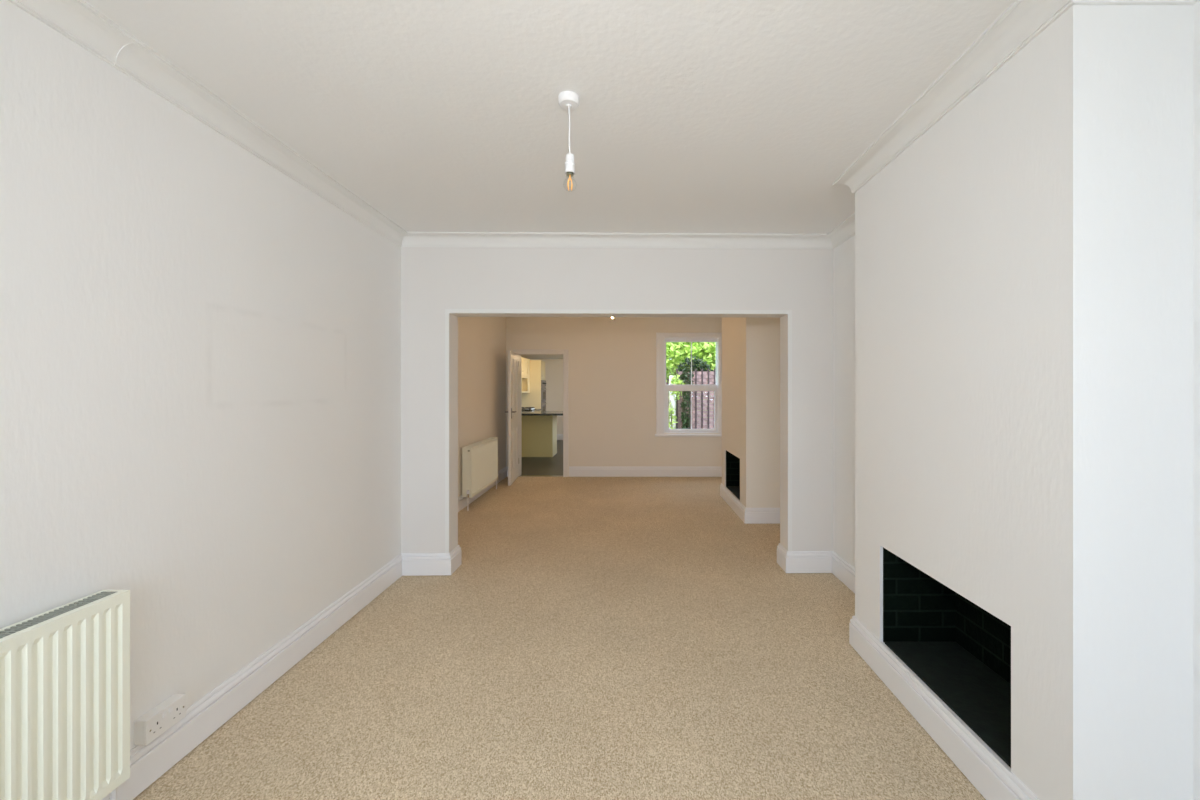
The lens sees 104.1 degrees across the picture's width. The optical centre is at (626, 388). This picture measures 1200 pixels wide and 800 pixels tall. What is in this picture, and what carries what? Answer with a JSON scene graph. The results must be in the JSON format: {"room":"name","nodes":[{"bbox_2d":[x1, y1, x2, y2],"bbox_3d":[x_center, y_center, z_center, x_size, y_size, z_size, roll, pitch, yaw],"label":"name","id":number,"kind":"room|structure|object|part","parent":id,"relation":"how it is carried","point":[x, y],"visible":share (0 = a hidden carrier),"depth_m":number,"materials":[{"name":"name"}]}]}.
{"room":"living room","nodes":[
{"label":"living room","id":0,"kind":"room"},
{"bbox_2d":[0,0,400,749],"bbox_3d":[-1.850,0.122,0.905,0.300,2.555,5.410,0,0,0],"label":"wall","id":1,"kind":"structure","parent":0,"point":[200,349],"depth_m":1.76,"materials":[{"name":"white paint"}]},
{"bbox_2d":[0,590,129,799],"bbox_3d":[-1.644,1.021,0.902,0.108,0.758,1.189,0,0,0],"label":"radiator","id":2,"kind":"object","parent":1,"relation":"attached to","point":[65,669],"visible":1,"depth_m":1.33,"materials":[{"name":"white metal"}]},
{"bbox_2d":[0,592,115,638],"bbox_3d":[-1.638,0.645,0.927,0.052,0.004,1.110,0,0,0],"label":"grille","id":3,"kind":"object","parent":2,"relation":"attached to","point":[32,622],"depth_m":1.33,"materials":[{"name":"grey metal"}]},
{"bbox_3d":[-1.640,0.644,0.927,0.072,0.005,1.134,0,0,0],"label":"trim","id":4,"kind":"part","parent":2,"relation":"part of","materials":[{"name":"white metal"}]},
{"bbox_2d":[134,693,185,745],"bbox_3d":[-1.676,1.187,1.682,0.048,0.087,0.147,0,0,0],"label":"wall socket","id":5,"kind":"object","parent":1,"relation":"attached to","point":[165,715],"visible":1,"depth_m":1.66,"materials":[{"name":"white plastic"}]},
{"bbox_2d":[102,466,507,799],"bbox_3d":[-1.623,1.315,2.825,0.613,0.160,9.250,0,0,0],"label":"baseboard","id":6,"kind":"structure","parent":1,"relation":"attached to","point":[148,763],"depth_m":2.16,"materials":[{"name":"white wood"}]},
{"bbox_2d":[458,317,505,496],"bbox_3d":[-2.030,0.122,5.530,0.200,2.555,3.840,0,0,0],"label":"wall","id":7,"kind":"structure","parent":0,"point":[481,340],"depth_m":6.15,"materials":[{"name":"white paint"}]},
{"bbox_2d":[462,437,497,510],"bbox_3d":[-1.864,1.037,5.961,0.128,0.726,1.214,0,0,0],"label":"radiator","id":8,"kind":"object","parent":7,"relation":"attached to","point":[479,459],"visible":1,"depth_m":5.70,"materials":[{"name":"white metal"}]},
{"bbox_3d":[-1.854,0.965,5.404,0.104,0.578,0.003,0,0,0],"label":"panel","id":9,"kind":"part","parent":8,"relation":"part of","materials":[{"name":"white metal"}]},
{"bbox_2d":[466,437,495,446],"bbox_3d":[-1.858,0.677,5.961,0.072,0.004,1.086,0,0,0],"label":"grille","id":10,"kind":"object","parent":8,"relation":"attached to","point":[481,443],"depth_m":5.94,"materials":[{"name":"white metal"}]},
{"bbox_3d":[-1.808,0.968,5.961,0.016,0.585,1.110,0,0,0],"label":"panel","id":11,"kind":"part","parent":8,"relation":"part of","materials":[{"name":"white metal"}]},
{"bbox_2d":[522,360,544,408],"bbox_3d":[-2.379,0.350,11.610,0.632,2.100,0.620,0,0,0],"label":"wall","id":12,"kind":"structure","parent":0,"point":[537,367],"depth_m":11.30,"materials":[{"name":"beige tile"}]},
{"bbox_3d":[-2.095,-0.468,11.610,0.020,0.455,0.572,0,0,0],"label":"door","id":13,"kind":"part","parent":12,"relation":"part of","materials":[{"name":"beige"}]},
{"bbox_2d":[541,380,546,410],"bbox_3d":[-2.315,0.249,11.610,0.581,0.931,0.570,0,0,0],"label":"oven","id":14,"kind":"object","parent":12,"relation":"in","point":[543,382],"visible":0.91,"depth_m":11.54,"materials":[{"name":"silver metal"}]},
{"bbox_3d":[-2.074,0.129,11.610,0.022,0.340,0.570,0,0,0],"label":"door","id":15,"kind":"part","parent":14,"relation":"part of","materials":[{"name":"silver metal"}]},
{"bbox_3d":[-2.074,0.514,11.610,0.022,0.390,0.570,0,0,0],"label":"door","id":16,"kind":"part","parent":14,"relation":"part of","materials":[{"name":"silver metal"}]},
{"bbox_3d":[-2.074,-0.139,11.610,0.022,0.155,0.570,0,0,0],"label":"control panel","id":17,"kind":"part","parent":14,"relation":"part of","materials":[{"name":"silver metal"}]},
{"bbox_2d":[522,355,562,358],"bbox_3d":[-1.625,-0.890,10.325,2.550,0.150,5.350,0,0,0],"label":"ceiling","id":18,"kind":"structure","parent":0,"point":[523,356],"depth_m":11.71,"materials":[{"name":"white paint"}]},
{"bbox_2d":[530,359,562,433],"bbox_3d":[-1.625,0.292,12.900,2.550,2.215,0.200,0,0,0],"label":"wall","id":19,"kind":"structure","parent":0,"point":[553,367],"depth_m":12.80,"materials":[{"name":"white paint"}]},
{"bbox_2d":[557,434,562,439],"bbox_3d":[-1.625,1.315,12.790,2.150,0.160,0.021,0,0,0],"label":"baseboard","id":20,"kind":"structure","parent":19,"relation":"attached to","point":[559,436],"depth_m":12.78,"materials":[{"name":"white wood"}]},
{"bbox_2d":[84,0,1015,233],"bbox_3d":[-0.075,-1.230,2.875,4.050,0.150,9.750,0,0,0],"label":"ceiling","id":21,"kind":"structure","parent":0,"point":[691,116],"depth_m":1.81,"materials":[{"name":"white paint"}]},
{"bbox_2d":[558,91,578,189],"bbox_3d":[-0.230,-0.969,1.850,0.082,0.372,0.082,0,0,0],"label":"pendant lamp","id":22,"kind":"object","parent":21,"relation":"hanging from","point":[568,100],"visible":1,"depth_m":1.84,"materials":[{"name":"white plastic"}]},
{"bbox_3d":[-0.228,-1.024,1.850,0.009,0.194,0.006,0,0,0],"label":"cord","id":23,"kind":"part","parent":22,"relation":"part of","materials":[{"name":"white plastic"}]},
{"bbox_2d":[133,440,985,799],"bbox_3d":[-0.475,1.460,5.500,4.850,0.120,15.000,0,0,0],"label":"floor","id":24,"kind":"structure","parent":0,"point":[591,638],"depth_m":2.22,"materials":[{"name":"beige carpet"}]},
{"bbox_2d":[522,416,556,456],"bbox_3d":[-2.110,0.961,9.899,1.160,0.878,0.603,0,0,0],"label":"base cabinet","id":25,"kind":"object","parent":24,"relation":"on","point":[539,433],"visible":0.44,"depth_m":9.60,"materials":[{"name":"yellow wood"}]},
{"bbox_2d":[522,409,562,415],"bbox_3d":[-1.927,0.500,10.220,1.535,0.040,2.140,0,0,0],"label":"countertop","id":26,"kind":"structure","parent":25,"relation":"on","point":[537,412],"depth_m":9.15,"materials":[{"name":"grey stone"}]},
{"bbox_2d":[522,407,534,409],"bbox_3d":[-2.390,0.452,10.750,0.500,0.056,0.580,0,0,0],"label":"gas hob","id":27,"kind":"object","parent":26,"relation":"in","point":[529,408],"visible":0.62,"depth_m":10.79,"materials":[{"name":"silver metal"}]},
{"bbox_3d":[-1.544,0.961,9.910,0.028,0.878,0.580,0,0,0],"label":"panel","id":28,"kind":"part","parent":25,"relation":"part of","materials":[{"name":"beige wood"}]},
{"bbox_2d":[506,317,721,476],"bbox_3d":[-0.475,0.122,7.550,4.850,2.555,0.200,0,0,0],"label":"wall","id":29,"kind":"structure","parent":0,"point":[612,360],"depth_m":7.45,"materials":[{"name":"white paint"}]},
{"bbox_2d":[513,349,567,476],"bbox_3d":[-1.373,0.385,7.543,0.875,2.030,0.225,0,0,0],"label":"door frame","id":30,"kind":"structure","parent":29,"relation":"in","point":[520,352],"depth_m":7.43,"materials":[{"name":"white paint"}]},
{"bbox_2d":[505,350,518,485],"bbox_3d":[-1.718,0.415,7.079,0.158,1.945,0.740,0,0,-4],"label":"door","id":31,"kind":"structure","parent":30,"relation":"attached to","point":[513,363],"depth_m":6.94,"materials":[{"name":"white paint"}]},
{"bbox_3d":[-1.706,-0.025,6.916,0.030,0.865,0.224,0,0,-4],"label":"panel","id":32,"kind":"part","parent":31,"relation":"part of","materials":[{"name":"white paint"}]},
{"bbox_3d":[-1.706,0.888,6.916,0.030,0.600,0.224,0,0,-4],"label":"panel","id":33,"kind":"part","parent":31,"relation":"part of","materials":[{"name":"white paint"}]},
{"bbox_3d":[-1.730,-0.025,7.229,0.030,0.865,0.224,0,0,-4],"label":"panel","id":34,"kind":"part","parent":31,"relation":"part of","materials":[{"name":"white paint"}]},
{"bbox_3d":[-1.730,0.888,7.229,0.030,0.600,0.224,0,0,-4],"label":"panel","id":35,"kind":"part","parent":31,"relation":"part of","materials":[{"name":"white paint"}]},
{"bbox_2d":[519,476,562,476],"bbox_3d":[-1.373,1.395,7.470,0.711,0.010,0.060,0,0,0],"label":"trim","id":36,"kind":"structure","parent":29,"relation":"attached to","point":[519,476],"depth_m":7.44,"materials":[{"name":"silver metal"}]},
{"bbox_2d":[655,333,721,436],"bbox_3d":[1.033,-0.071,7.550,1.175,1.650,0.300,0,0,0],"label":"window","id":37,"kind":"structure","parent":29,"relation":"in","point":[662,389],"depth_m":7.43,"materials":[{"name":"white wood"}]},
{"bbox_3d":[1.033,0.726,7.550,1.175,0.056,0.300,0,0,0],"label":"sill","id":38,"kind":"part","parent":37,"relation":"part of","materials":[{"name":"white wood"}]},
{"bbox_3d":[1.035,-0.401,7.585,0.854,0.806,0.044,0,0,0],"label":"sash","id":39,"kind":"part","parent":37,"relation":"part of","materials":[{"name":"white"}]},
{"bbox_3d":[1.033,0.330,7.535,0.849,0.736,0.044,0,0,0],"label":"sash","id":40,"kind":"part","parent":37,"relation":"part of","materials":[{"name":"white wood"}]},
{"bbox_2d":[401,247,832,552],"bbox_3d":[-0.145,0.122,3.625,3.573,2.555,0.180,0,0,-1],"label":"wall","id":41,"kind":"structure","parent":0,"point":[434,280],"depth_m":3.54,"materials":[{"name":"white paint"}]},
{"bbox_2d":[445,309,791,552],"bbox_3d":[-0.057,0.317,3.534,2.623,1.835,0.008,0,0,-1],"label":"trim opening","id":42,"kind":"structure","parent":41,"relation":"attached to","point":[447,311],"depth_m":3.53,"materials":[{"name":"white paint"}]},
{"bbox_2d":[722,317,779,507],"bbox_3d":[1.557,0.122,5.485,0.634,2.555,1.250,0,0,0],"label":"wall","id":43,"kind":"structure","parent":0,"point":[750,346],"depth_m":4.86,"materials":[{"name":"white paint"}]},
{"bbox_2d":[726,450,739,499],"bbox_3d":[1.442,1.004,5.525,0.376,0.472,0.787,0,0,0],"label":"fireplace","id":44,"kind":"object","parent":43,"relation":"in","point":[732,462],"visible":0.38,"depth_m":5.91,"materials":[{"name":"black paint"}]},
{"bbox_2d":[833,1,1199,799],"bbox_3d":[1.724,0.122,0.930,0.300,2.555,5.460,0,0,0],"label":"wall","id":45,"kind":"structure","parent":0,"point":[843,254],"depth_m":3.25,"materials":[{"name":"white paint"}]},
{"bbox_2d":[855,5,1192,799],"bbox_3d":[1.557,0.122,1.919,0.634,2.555,1.242,0,0,0],"label":"wall","id":46,"kind":"structure","parent":0,"point":[1024,266],"depth_m":1.35,"materials":[{"name":"white paint"}]},
{"bbox_2d":[8,0,1199,248],"bbox_3d":[-0.063,-1.110,0.881,3.274,0.090,5.362,0,0,0],"label":"trim coving","id":47,"kind":"structure","parent":46,"relation":"attached to","point":[78,21],"depth_m":1.91,"materials":[{"name":"white paint"}]},
{"bbox_2d":[569,466,1038,799],"bbox_3d":[0.347,1.315,2.825,2.545,0.160,9.250,0,0,0],"label":"baseboard","id":48,"kind":"structure","parent":46,"relation":"attached to","point":[980,766],"depth_m":2.17,"materials":[{"name":"white wood"}]},
{"bbox_2d":[883,547,1010,767],"bbox_3d":[1.442,1.004,1.899,0.376,0.472,0.778,0,0,0],"label":"fireplace","id":49,"kind":"object","parent":46,"relation":"in","point":[960,650],"visible":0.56,"depth_m":2.14,"materials":[{"name":"black paint"}]},
{"bbox_3d":[0.000,1.730,29.000,80.000,0.340,62.000,0,0,0],"label":"ground","id":50,"kind":"structure","parent":0,"visible":0},
{"bbox_2d":[669,376,675,428],"bbox_3d":[1.090,0.620,11.200,0.140,1.880,0.120,0,0,0],"label":"fence post","id":51,"kind":"object","parent":50,"relation":"on","point":[673,402],"visible":0.4,"depth_m":11.14,"materials":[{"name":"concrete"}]},
{"bbox_2d":[669,375,683,428],"bbox_3d":[1.107,0.602,10.741,0.468,1.917,0.292,0,0,0],"label":"shrub","id":52,"kind":"object","parent":50,"relation":"on","point":[671,410],"visible":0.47,"depth_m":10.74,"materials":[{"name":"green plant"}]},
{"bbox_2d":[666,357,712,424],"bbox_3d":[1.585,-1.344,17.428,10.858,5.808,2.549,0,0,-2],"label":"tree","id":53,"kind":"object","parent":50,"relation":"on","point":[667,377],"visible":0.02,"depth_m":17.03,"materials":[{"name":"green plant"}]},
{"bbox_2d":[666,342,715,424],"bbox_3d":[1.981,-0.716,13.700,6.341,4.566,2.826,0,0,0],"label":"tree","id":54,"kind":"object","parent":50,"relation":"on","point":[678,351],"visible":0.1,"depth_m":12.93,"materials":[{"name":"green plant"}]},
{"bbox_2d":[677,356,713,424],"bbox_3d":[1.791,0.349,11.999,1.275,2.423,0.655,0,0,0],"label":"bush","id":55,"kind":"object","parent":50,"relation":"on","point":[687,360],"visible":0.33,"depth_m":11.89,"materials":[{"name":"green plant"}]},
{"bbox_2d":[676,369,715,428],"bbox_3d":[2.550,0.540,11.195,2.740,2.040,0.039,0,0,0],"label":"fence","id":56,"kind":"object","parent":50,"relation":"on","point":[702,401],"visible":0.21,"depth_m":11.19,"materials":[{"name":"wood"}]},
{"bbox_2d":[679,366,693,428],"bbox_3d":[1.392,0.549,11.012,0.398,2.173,0.267,0,0,0],"label":"ivy","id":57,"kind":"object","parent":56,"relation":"attached to","point":[686,421],"visible":0.63,"depth_m":10.98,"materials":[{"name":"green plant"}]},
{"bbox_3d":[-2.800,0.292,10.225,0.200,2.215,5.150,0,0,0],"label":"wall","id":58,"kind":"structure","parent":0,"visible":0},
{"bbox_2d":[522,357,529,392],"bbox_3d":[-2.511,-0.315,10.850,0.367,0.810,0.880,0,0,0],"label":"upper cabinet","id":59,"kind":"object","parent":58,"relation":"attached to","point":[525,362],"visible":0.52,"depth_m":11.05,"materials":[{"name":"beige wood"}]},
{"bbox_3d":[-2.360,-0.100,10.755,0.020,0.380,0.682,0,0,0],"label":"niche frame","id":60,"kind":"part","parent":59,"relation":"part of","materials":[{"name":"beige wood"}]},
{"bbox_3d":[-2.360,-0.505,10.755,0.020,0.420,0.682,0,0,0],"label":"door","id":61,"kind":"part","parent":59,"relation":"part of","materials":[{"name":"beige wood"}]},
{"bbox_3d":[-2.522,-0.315,11.197,0.345,0.810,0.187,0,0,0],"label":"filler panel","id":62,"kind":"part","parent":59,"relation":"part of","materials":[{"name":"beige wood"}]}
]}

